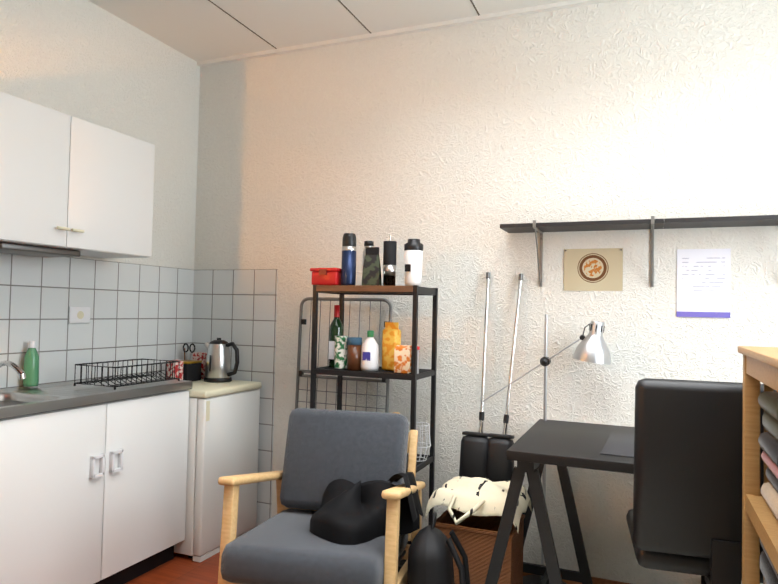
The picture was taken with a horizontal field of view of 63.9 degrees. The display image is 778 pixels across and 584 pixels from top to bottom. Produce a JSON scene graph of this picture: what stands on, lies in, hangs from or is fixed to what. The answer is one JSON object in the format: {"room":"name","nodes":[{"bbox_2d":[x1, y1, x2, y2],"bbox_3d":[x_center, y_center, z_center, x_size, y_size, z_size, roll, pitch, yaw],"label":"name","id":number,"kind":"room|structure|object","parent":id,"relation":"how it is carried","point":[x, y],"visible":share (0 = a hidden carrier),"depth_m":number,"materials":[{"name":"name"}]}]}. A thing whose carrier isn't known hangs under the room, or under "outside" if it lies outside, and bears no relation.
{"room":"studio apartment","nodes":[
{"label":"studio apartment","id":0,"kind":"room"},
{"bbox_2d":[0,0,199,269],"bbox_3d":[-2.256,-0.304,1.484,0.120,3.150,5.200,1,-2,23],"label":"wall","id":1,"kind":"structure","parent":0,"point":[88,61],"depth_m":3.31,"materials":[{"name":"paint"}]},
{"bbox_2d":[0,91,154,257],"bbox_3d":[-1.492,-0.457,2.700,0.348,0.591,0.980,1,-2,23],"label":"upper cabinet","id":2,"kind":"object","parent":1,"relation":"attached to","point":[71,186],"visible":1,"depth_m":2.66,"materials":[{"name":"white paint"}]},
{"bbox_2d":[0,253,277,526],"bbox_3d":[-1.516,0.562,2.336,0.606,1.500,3.000,1,-2,23],"label":"wall tiles","id":3,"kind":"structure","parent":1,"relation":"attached to","point":[140,311],"depth_m":3.41,"materials":[{"name":"white tile"}]},
{"bbox_2d":[68,307,89,322],"bbox_3d":[-1.522,0.113,3.071,0.012,0.080,0.120,1,-2,23],"label":"electrical outlet","id":4,"kind":"object","parent":3,"relation":"attached to","point":[79,314],"visible":1,"depth_m":3.06,"materials":[{"name":"white plastic"}]},
{"bbox_2d":[125,552,219,583],"bbox_3d":[-1.542,1.326,1.126,1.740,0.100,5.440,1,-2,23],"label":"floor","id":5,"kind":"structure","parent":0,"point":[179,568],"depth_m":2.98,"materials":[{"name":"orange wood"}]},
{"bbox_2d":[0,360,191,583],"bbox_3d":[-1.409,0.800,2.739,0.471,1.051,1.044,1,-2,23],"label":"base cabinet","id":6,"kind":"object","parent":5,"relation":"on","point":[93,479],"visible":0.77,"depth_m":2.62,"materials":[{"name":"white"}]},
{"bbox_2d":[22,341,38,386],"bbox_3d":[-1.599,0.319,2.791,0.064,0.201,0.062,1,-2,23],"label":"dish soap","id":7,"kind":"object","parent":6,"relation":"on","point":[31,365],"visible":0.98,"depth_m":2.77,"materials":[{"name":"green plastic"}]},
{"bbox_2d":[73,358,179,389],"bbox_3d":[-1.226,0.382,2.948,0.249,0.098,0.410,1,-2,23],"label":"dish rack","id":8,"kind":"object","parent":6,"relation":"on","point":[127,377],"visible":1,"depth_m":2.91,"materials":[{"name":"black metal"}]},
{"bbox_2d":[174,379,261,561],"bbox_3d":[-1.080,0.927,3.434,0.548,0.851,0.492,1,-2,23],"label":"fridge","id":9,"kind":"object","parent":5,"relation":"on","point":[223,428],"visible":0.58,"depth_m":3.21,"materials":[{"name":"white metal"}]},
{"bbox_2d":[166,360,182,379],"bbox_3d":[-1.163,0.435,3.386,0.070,0.125,0.060,0,-2,35],"label":"box","id":10,"kind":"object","parent":9,"relation":"on","point":[178,370],"depth_m":3.37,"materials":[{"name":"red cardboard"}]},
{"bbox_2d":[181,360,201,380],"bbox_3d":[-1.148,0.447,3.542,0.114,0.112,0.124,1,-2,23],"label":"tin","id":11,"kind":"object","parent":9,"relation":"on","point":[191,370],"visible":0.6,"depth_m":3.50,"materials":[{"name":"black metal"}]},
{"bbox_2d":[183,343,195,359],"bbox_3d":[-1.191,0.405,3.691,0.100,0.203,0.076,1,-2,23],"label":"scissors","id":12,"kind":"object","parent":11,"relation":"in","point":[188,347],"visible":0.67,"depth_m":3.69,"materials":[{"name":"black plastic"}]},
{"bbox_2d":[193,352,206,378],"bbox_3d":[-1.109,0.432,3.672,0.071,0.150,0.061,1,-2,14],"label":"box","id":13,"kind":"object","parent":9,"relation":"on","point":[201,356],"depth_m":3.64,"materials":[{"name":"red cardboard"}]},
{"bbox_2d":[204,338,238,382],"bbox_3d":[-0.953,0.384,3.550,0.242,0.245,0.156,1,-2,23],"label":"kettle","id":14,"kind":"object","parent":9,"relation":"on","point":[218,365],"visible":1,"depth_m":3.50,"materials":[{"name":"silver metal"}]},
{"bbox_2d":[218,408,425,583],"bbox_3d":[-0.226,0.928,2.464,0.704,0.839,0.770,1,-2,12],"label":"armchair","id":15,"kind":"object","parent":5,"relation":"on","point":[349,488],"visible":0.94,"depth_m":2.38,"materials":[{"name":"grey fabric"}]},
{"bbox_2d":[295,297,391,412],"bbox_3d":[-0.269,0.699,3.362,0.563,1.340,0.092,1,-2,23],"label":"drying rack","id":16,"kind":"object","parent":5,"relation":"on","point":[300,373],"visible":0.35,"depth_m":3.42,"materials":[{"name":"grey metal"}]},
{"bbox_2d":[310,285,437,571],"bbox_3d":[-0.078,0.668,3.058,0.540,1.392,0.307,1,-2,23],"label":"storage rack","id":17,"kind":"object","parent":5,"relation":"on","point":[415,291],"visible":0.52,"depth_m":3.02,"materials":[{"name":"black metal"}]},
{"bbox_2d":[310,268,340,284],"bbox_3d":[-0.284,-0.075,3.154,0.151,0.088,0.210,1,-2,23],"label":"box","id":18,"kind":"object","parent":17,"relation":"on","point":[326,276],"visible":0.52,"depth_m":3.06,"materials":[{"name":"red plastic"}]},
{"bbox_2d":[328,305,343,366],"bbox_3d":[-0.265,0.221,3.146,0.075,0.311,0.074,1,-2,23],"label":"wine bottle","id":19,"kind":"object","parent":17,"relation":"on","point":[336,328],"visible":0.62,"depth_m":3.12,"materials":[{"name":"green glass"}]},
{"bbox_2d":[334,336,347,368],"bbox_3d":[-0.233,0.294,3.043,0.066,0.161,0.065,1,-2,23],"label":"can","id":20,"kind":"object","parent":17,"relation":"on","point":[340,357],"visible":0.96,"depth_m":3.01,"materials":[{"name":"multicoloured metal"}]},
{"bbox_2d":[341,233,355,284],"bbox_3d":[-0.197,-0.161,3.067,0.072,0.258,0.071,1,-2,23],"label":"bottle","id":21,"kind":"object","parent":17,"relation":"on","point":[348,270],"visible":0.9,"depth_m":3.04,"materials":[{"name":"blue metal"}]},
{"bbox_2d":[347,337,361,370],"bbox_3d":[-0.167,0.296,3.005,0.072,0.156,0.071,1,-2,23],"label":"spice jar","id":22,"kind":"object","parent":17,"relation":"on","point":[354,344],"visible":1,"depth_m":2.98,"materials":[{"name":"brown glass"}]},
{"bbox_2d":[362,241,373,272],"bbox_3d":[-0.102,-0.141,3.114,0.060,0.226,0.059,1,-2,23],"label":"flask","id":23,"kind":"object","parent":17,"relation":"on","point":[368,243],"visible":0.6,"depth_m":3.10,"materials":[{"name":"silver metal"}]},
{"bbox_2d":[361,330,378,370],"bbox_3d":[-0.090,0.280,2.995,0.090,0.191,0.090,1,-2,23],"label":"soap bottle","id":24,"kind":"object","parent":17,"relation":"on","point":[370,355],"visible":1,"depth_m":2.96,"materials":[{"name":"white plastic"}]},
{"bbox_2d":[362,247,381,284],"bbox_3d":[-0.082,-0.123,3.007,0.085,0.185,0.060,1,-2,11],"label":"coffee bag","id":25,"kind":"object","parent":17,"relation":"on","point":[371,274],"visible":0.94,"depth_m":2.99,"materials":[{"name":"green plastic"}]},
{"bbox_2d":[383,235,396,285],"bbox_3d":[0.004,-0.151,3.016,0.064,0.245,0.063,1,-2,23],"label":"coffee grinder","id":26,"kind":"object","parent":17,"relation":"on","point":[389,260],"visible":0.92,"depth_m":2.99,"materials":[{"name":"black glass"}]},
{"bbox_2d":[382,322,400,370],"bbox_3d":[0.012,0.263,3.018,0.080,0.232,0.060,0,-2,31],"label":"pack","id":27,"kind":"object","parent":17,"relation":"on","point":[391,336],"visible":0.79,"depth_m":3.00},
{"bbox_2d":[394,345,411,373],"bbox_3d":[0.070,0.313,2.919,0.075,0.128,0.065,1,-2,23],"label":"snack box","id":28,"kind":"object","parent":17,"relation":"on","point":[402,358],"visible":0.77,"depth_m":2.89,"materials":[{"name":"orange cardboard"}]},
{"bbox_2d":[404,239,422,285],"bbox_3d":[0.117,-0.140,2.990,0.092,0.226,0.091,1,-2,23],"label":"shaker bottle","id":29,"kind":"object","parent":17,"relation":"on","point":[413,249],"visible":0.9,"depth_m":2.95,"materials":[{"name":"white plastic"}]},
{"bbox_2d":[417,346,419,373],"bbox_3d":[0.122,0.314,2.895,0.038,0.126,0.038,1,-2,23],"label":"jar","id":30,"kind":"object","parent":17,"relation":"on","point":[418,348],"visible":0.15,"depth_m":2.88,"materials":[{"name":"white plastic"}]},
{"bbox_2d":[408,422,430,461],"bbox_3d":[0.141,0.720,3.001,0.124,0.170,0.124,1,-2,23],"label":"wire bowl","id":31,"kind":"object","parent":17,"relation":"on","point":[426,443],"visible":0.65,"depth_m":2.98,"materials":[{"name":"white metal"}]},
{"bbox_2d":[88,0,613,66],"bbox_3d":[-0.328,-1.720,0.738,4.230,0.482,5.440,1,-2,23],"label":"ceiling","id":32,"kind":"structure","parent":0,"point":[202,33],"depth_m":3.27,"materials":[{"name":"white paint"}]},
{"bbox_2d":[194,0,777,583],"bbox_3d":[0.661,-0.193,3.151,4.230,3.150,0.120,1,-2,23],"label":"wall","id":33,"kind":"structure","parent":0,"point":[452,148],"depth_m":3.10,"materials":[{"name":"paint"}]},
{"bbox_2d":[523,572,630,583],"bbox_3d":[0.888,1.353,2.925,3.368,0.055,0.013,1,-2,23],"label":"baseboard","id":34,"kind":"structure","parent":33,"relation":"attached to","point":[595,580],"depth_m":2.89,"materials":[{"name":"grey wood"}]},
{"bbox_2d":[564,248,622,290],"bbox_3d":[0.964,-0.106,2.952,0.266,0.200,0.009,1,-2,23],"label":"poster","id":35,"kind":"object","parent":33,"relation":"attached to","point":[600,269],"visible":1,"depth_m":2.95,"materials":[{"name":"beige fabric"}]},
{"bbox_2d":[500,215,777,286],"bbox_3d":[1.211,-0.173,2.742,1.420,0.295,0.211,1,-2,23],"label":"wall shelf","id":36,"kind":"object","parent":33,"relation":"attached to","point":[652,223],"visible":1,"depth_m":2.77,"materials":[{"name":"black metal"}]},
{"bbox_2d":[676,249,730,317],"bbox_3d":[1.395,-0.040,2.771,0.214,0.304,0.004,1,-2,23],"label":"paper sheet","id":37,"kind":"object","parent":33,"relation":"attached to","point":[703,282],"visible":1,"depth_m":2.77,"materials":[{"name":"white paper"}]},
{"bbox_3d":[0.402,1.340,0.318,2.510,0.107,5.440,1,-2,23],"label":"floor carpet","id":38,"kind":"object","parent":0,"visible":0},
{"bbox_2d":[407,512,469,583],"bbox_3d":[0.185,1.088,2.293,0.256,0.528,0.265,1,-2,23],"label":"backpack","id":39,"kind":"object","parent":38,"relation":"on","point":[432,550],"visible":1,"depth_m":2.24,"materials":[{"name":"black fabric"}]},
{"bbox_2d":[435,508,524,583],"bbox_3d":[0.376,1.152,2.611,0.331,0.408,0.274,1,-2,23],"label":"wicker basket","id":40,"kind":"object","parent":38,"relation":"on","point":[476,536],"visible":0.5,"depth_m":2.50,"materials":[{"name":"brown wicker"}]},
{"bbox_2d":[425,476,531,532],"bbox_3d":[0.369,0.858,2.588,0.380,0.164,0.369,1,-2,23],"label":"tote bag","id":41,"kind":"object","parent":40,"relation":"on","point":[475,496],"visible":0.9,"depth_m":2.53,"materials":[{"name":"fabric"}]},
{"bbox_2d":[459,272,522,481],"bbox_3d":[0.480,0.632,2.978,0.252,1.471,0.269,1,-2,23],"label":"poles","id":42,"kind":"object","parent":38,"relation":"on","point":[482,455],"visible":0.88,"depth_m":2.92,"materials":[{"name":"silver metal"}]},
{"bbox_2d":[482,314,610,583],"bbox_3d":[0.715,0.737,2.887,0.581,1.266,0.250,1,-2,23],"label":"floor lamp","id":43,"kind":"object","parent":38,"relation":"on","point":[592,347],"visible":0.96,"depth_m":2.80,"materials":[{"name":"silver metal"}]},
{"bbox_2d":[485,419,633,583],"bbox_3d":[1.225,0.981,2.292,1.741,0.787,0.740,1,-2,23],"label":"desk","id":44,"kind":"object","parent":38,"relation":"on","point":[539,444],"visible":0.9,"depth_m":2.29,"materials":[{"name":"black wood"}]},
{"bbox_2d":[600,433,633,457],"bbox_3d":[1.135,0.582,2.264,0.674,0.003,0.443,1,-2,23],"label":"desk mat","id":45,"kind":"object","parent":44,"relation":"on","point":[619,445],"visible":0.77,"depth_m":2.33,"materials":[{"name":"grey"}]},
{"bbox_2d":[626,378,776,583],"bbox_3d":[1.094,0.821,2.116,0.657,1.077,0.645,1,-2,23],"label":"office chair","id":46,"kind":"object","parent":38,"relation":"on","point":[684,515],"visible":0.85,"depth_m":1.91,"materials":[{"name":"black plastic"}]},
{"bbox_2d":[738,346,777,583],"bbox_3d":[1.006,0.731,1.055,0.574,1.193,1.404,1,-2,23],"label":"shelf","id":47,"kind":"object","parent":38,"relation":"on","point":[759,519],"visible":0.96,"depth_m":1.75,"materials":[{"name":"brown wood"}]},
{"bbox_2d":[758,391,777,519],"bbox_3d":[1.138,0.417,1.523,0.380,0.298,0.315,1,-2,23],"label":"stack","id":48,"kind":"object","parent":47,"relation":"on","point":[768,404],"visible":0.98,"depth_m":1.60,"materials":[{"name":"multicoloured fabric"}]},
{"bbox_2d":[760,540,777,583],"bbox_3d":[1.133,0.801,1.510,0.377,0.332,0.328,1,-2,23],"label":"stack","id":49,"kind":"object","parent":47,"relation":"on","point":[769,571],"visible":0.6,"depth_m":1.60,"materials":[{"name":"grey fabric"}]}
]}

